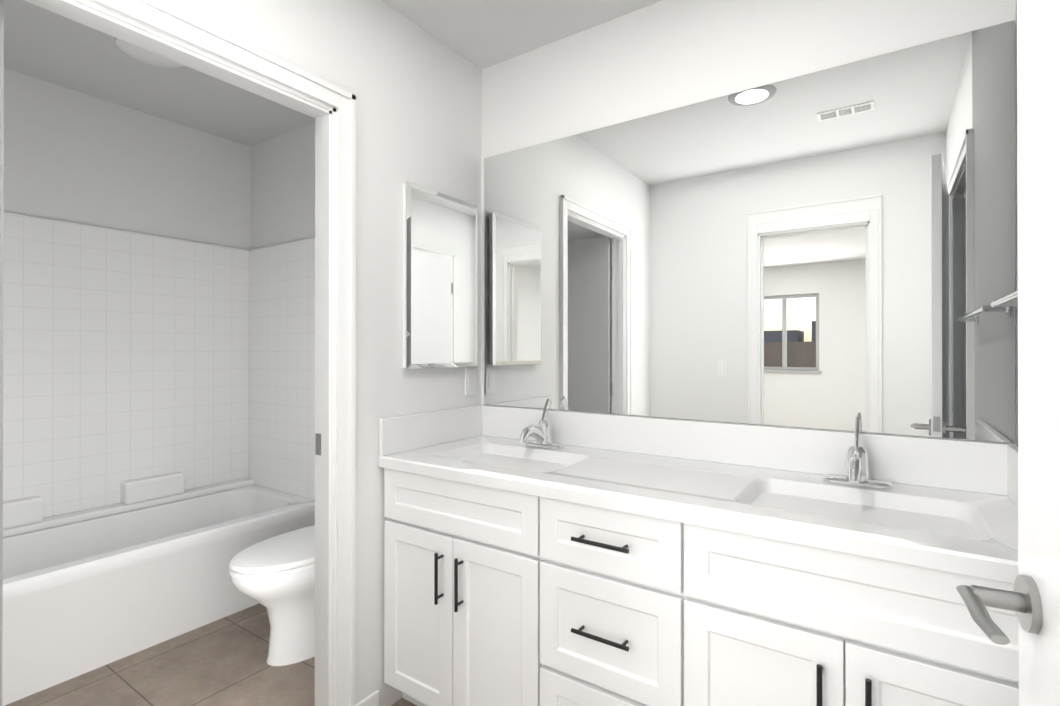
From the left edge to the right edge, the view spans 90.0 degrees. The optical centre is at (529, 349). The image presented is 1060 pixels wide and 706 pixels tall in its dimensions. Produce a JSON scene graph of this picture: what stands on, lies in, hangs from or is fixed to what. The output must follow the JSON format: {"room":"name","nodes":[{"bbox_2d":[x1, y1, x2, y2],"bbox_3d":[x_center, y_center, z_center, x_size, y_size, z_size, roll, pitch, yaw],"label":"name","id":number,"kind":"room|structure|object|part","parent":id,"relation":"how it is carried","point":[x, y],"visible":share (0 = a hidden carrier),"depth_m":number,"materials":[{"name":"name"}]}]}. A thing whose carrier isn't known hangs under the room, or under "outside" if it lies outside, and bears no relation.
{"room":"bathroom","nodes":[
{"label":"bathroom","id":0,"kind":"room"},
{"bbox_2d":[4,68,250,249],"bbox_3d":[-2.267,-0.087,2.757,0.120,2.720,1.810,0,0,34],"label":"wall","id":1,"kind":"structure","parent":0,"point":[71,155],"depth_m":2.79,"materials":[{"name":"white paint"}]},
{"bbox_2d":[4,0,314,146],"bbox_3d":[-1.170,-1.351,3.033,2.210,0.120,3.490,0,0,34],"label":"ceiling","id":2,"kind":"structure","parent":0,"point":[41,43],"depth_m":2.55,"materials":[{"name":"grey paint"}]},
{"bbox_2d":[115,37,184,67],"bbox_3d":[-1.623,-1.280,2.283,0.260,0.026,0.260,0,0,34],"label":"ceiling light","id":3,"kind":"object","parent":2,"relation":"attached to","point":[141,54],"visible":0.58,"depth_m":2.29,"materials":[{"name":"white glass"}]},
{"bbox_2d":[5,603,416,705],"bbox_3d":[0.130,1.321,1.923,5.600,0.100,3.860,0,0,34],"label":"floor","id":4,"kind":"structure","parent":0,"point":[221,662],"depth_m":2.05,"materials":[{"name":"beige tile"}]},
{"bbox_2d":[2,212,314,705],"bbox_3d":[-1.893,0.323,2.504,0.778,1.900,1.566,0,0,34],"label":"bathtub","id":5,"kind":"object","parent":4,"relation":"on","point":[158,433],"visible":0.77,"depth_m":2.71,"materials":[{"name":"white ceramic"}]},
{"bbox_2d":[229,525,314,665],"bbox_3d":[-0.926,0.881,2.327,0.470,0.782,0.744,0,0,34],"label":"toilet","id":6,"kind":"object","parent":4,"relation":"on","point":[275,576],"visible":0.38,"depth_m":2.13,"materials":[{"name":"white ceramic"}]},
{"bbox_3d":[-0.979,0.847,2.248,0.384,0.049,0.554,0,0,34],"label":"seat","id":7,"kind":"part","parent":6,"relation":"part of","materials":[{"name":"white plastic"}]},
{"bbox_2d":[378,398,1018,705],"bbox_3d":[0.344,0.729,1.581,1.736,1.083,0.584,0,0,34],"label":"bathroom vanity","id":8,"kind":"object","parent":4,"relation":"on","point":[546,556],"visible":1,"depth_m":1.38,"materials":[{"name":"white paint"}]},
{"bbox_2d":[519,398,563,449],"bbox_3d":[0.024,0.280,1.974,0.164,0.182,0.211,0,0,34],"label":"faucet","id":9,"kind":"object","parent":8,"relation":"on","point":[542,433],"depth_m":1.99,"materials":[{"name":"silver metal"}]},
{"bbox_2d":[823,417,892,489],"bbox_3d":[0.864,0.278,1.406,0.164,0.182,0.211,0,0,34],"label":"faucet","id":10,"kind":"object","parent":8,"relation":"on","point":[856,477],"depth_m":1.43,"materials":[{"name":"silver metal"}]},
{"bbox_2d":[251,121,314,249],"bbox_3d":[-1.048,-0.086,2.953,1.920,2.720,0.120,0,0,34],"label":"wall","id":11,"kind":"structure","parent":0,"point":[282,188],"depth_m":3.17,"materials":[{"name":"white paint"}]},
{"bbox_2d":[157,0,481,705],"bbox_3d":[-0.843,-0.090,1.462,0.090,2.720,2.120,0,0,34],"label":"wall","id":12,"kind":"structure","parent":0,"point":[414,89],"depth_m":1.85,"materials":[{"name":"white paint"}]},
{"bbox_2d":[0,0,3,705],"bbox_3d":[-1.426,0.241,1.338,0.737,2.034,0.182,0,0,37],"label":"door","id":13,"kind":"structure","parent":12,"relation":"in","point":[1,262],"depth_m":1.14,"materials":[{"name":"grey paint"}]},
{"bbox_2d":[25,0,355,705],"bbox_3d":[-0.888,0.218,1.395,0.136,2.104,0.924,0,0,34],"label":"door frame","id":14,"kind":"structure","parent":12,"relation":"attached to","point":[160,28],"depth_m":1.70,"materials":[{"name":"white paint"}]},
{"bbox_2d":[315,433,320,455],"bbox_3d":[-0.690,0.311,1.731,0.032,0.070,0.002,0,0,34],"label":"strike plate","id":15,"kind":"structure","parent":14,"relation":"attached to","point":[317,444],"depth_m":1.73,"materials":[{"name":"grey metal"}]},
{"bbox_2d":[355,690,378,705],"bbox_3d":[-0.487,1.227,2.076,0.012,0.090,0.658,0,0,34],"label":"baseboard","id":16,"kind":"structure","parent":12,"relation":"attached to","point":[372,699],"depth_m":1.80,"materials":[{"name":"white paint"}]},
{"bbox_2d":[403,181,477,368],"bbox_3d":[-0.344,-0.268,2.091,0.029,0.680,0.400,0,0,34],"label":"mirrored medicine cabinet","id":17,"kind":"object","parent":12,"relation":"attached to","point":[440,280],"visible":0.92,"depth_m":2.05,"materials":[{"name":"silver mirror"}]},
{"bbox_2d":[465,368,476,395],"bbox_3d":[-0.250,0.137,2.250,0.008,0.116,0.070,0,0,34],"label":"electrical outlet plate","id":18,"kind":"object","parent":12,"relation":"attached to","point":[470,381],"visible":1,"depth_m":2.24,"materials":[{"name":"white plastic"}]},
{"bbox_2d":[381,0,661,69],"bbox_3d":[-1.255,-1.289,-0.116,5.600,0.120,8.800,0,0,34],"label":"ceiling","id":19,"kind":"structure","parent":0,"point":[482,34],"depth_m":1.97,"materials":[{"name":"white paint"}]},
{"bbox_2d":[482,0,1016,444],"bbox_3d":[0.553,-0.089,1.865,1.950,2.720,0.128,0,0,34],"label":"vanity mirror","id":20,"kind":"object","parent":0,"point":[833,248],"depth_m":1.67,"materials":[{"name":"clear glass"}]},
{"bbox_2d":[1016,0,1017,445],"bbox_3d":[1.072,-0.091,1.000,0.120,2.720,0.980,0,0,34],"label":"wall","id":21,"kind":"structure","parent":0,"point":[1016,227],"depth_m":1.33,"materials":[{"name":"grey paint"}]},
{"bbox_2d":[991,290,1017,307],"bbox_3d":[0.981,-0.111,1.025,0.058,0.048,0.650,0,0,34],"label":"towel bar","id":22,"kind":"object","parent":21,"relation":"attached to","point":[1010,300],"visible":0.35,"depth_m":1.20,"materials":[{"name":"silver metal"}]},
{"bbox_3d":[0.478,-0.094,0.122,0.120,2.720,1.140,0,0,34],"label":"wall","id":23,"kind":"structure","parent":0,"visible":0},
{"bbox_2d":[956,0,1059,705],"bbox_3d":[0.479,0.238,0.357,0.182,2.034,0.752,0,0,28],"label":"hall door","id":24,"kind":"structure","parent":23,"relation":"in","point":[1032,600],"depth_m":0.63,"materials":[{"name":"white paint"}]},
{"bbox_3d":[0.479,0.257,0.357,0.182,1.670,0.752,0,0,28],"label":"handle","id":25,"kind":"part","parent":24,"relation":"part of","materials":[{"name":"grey metal"}]}
]}

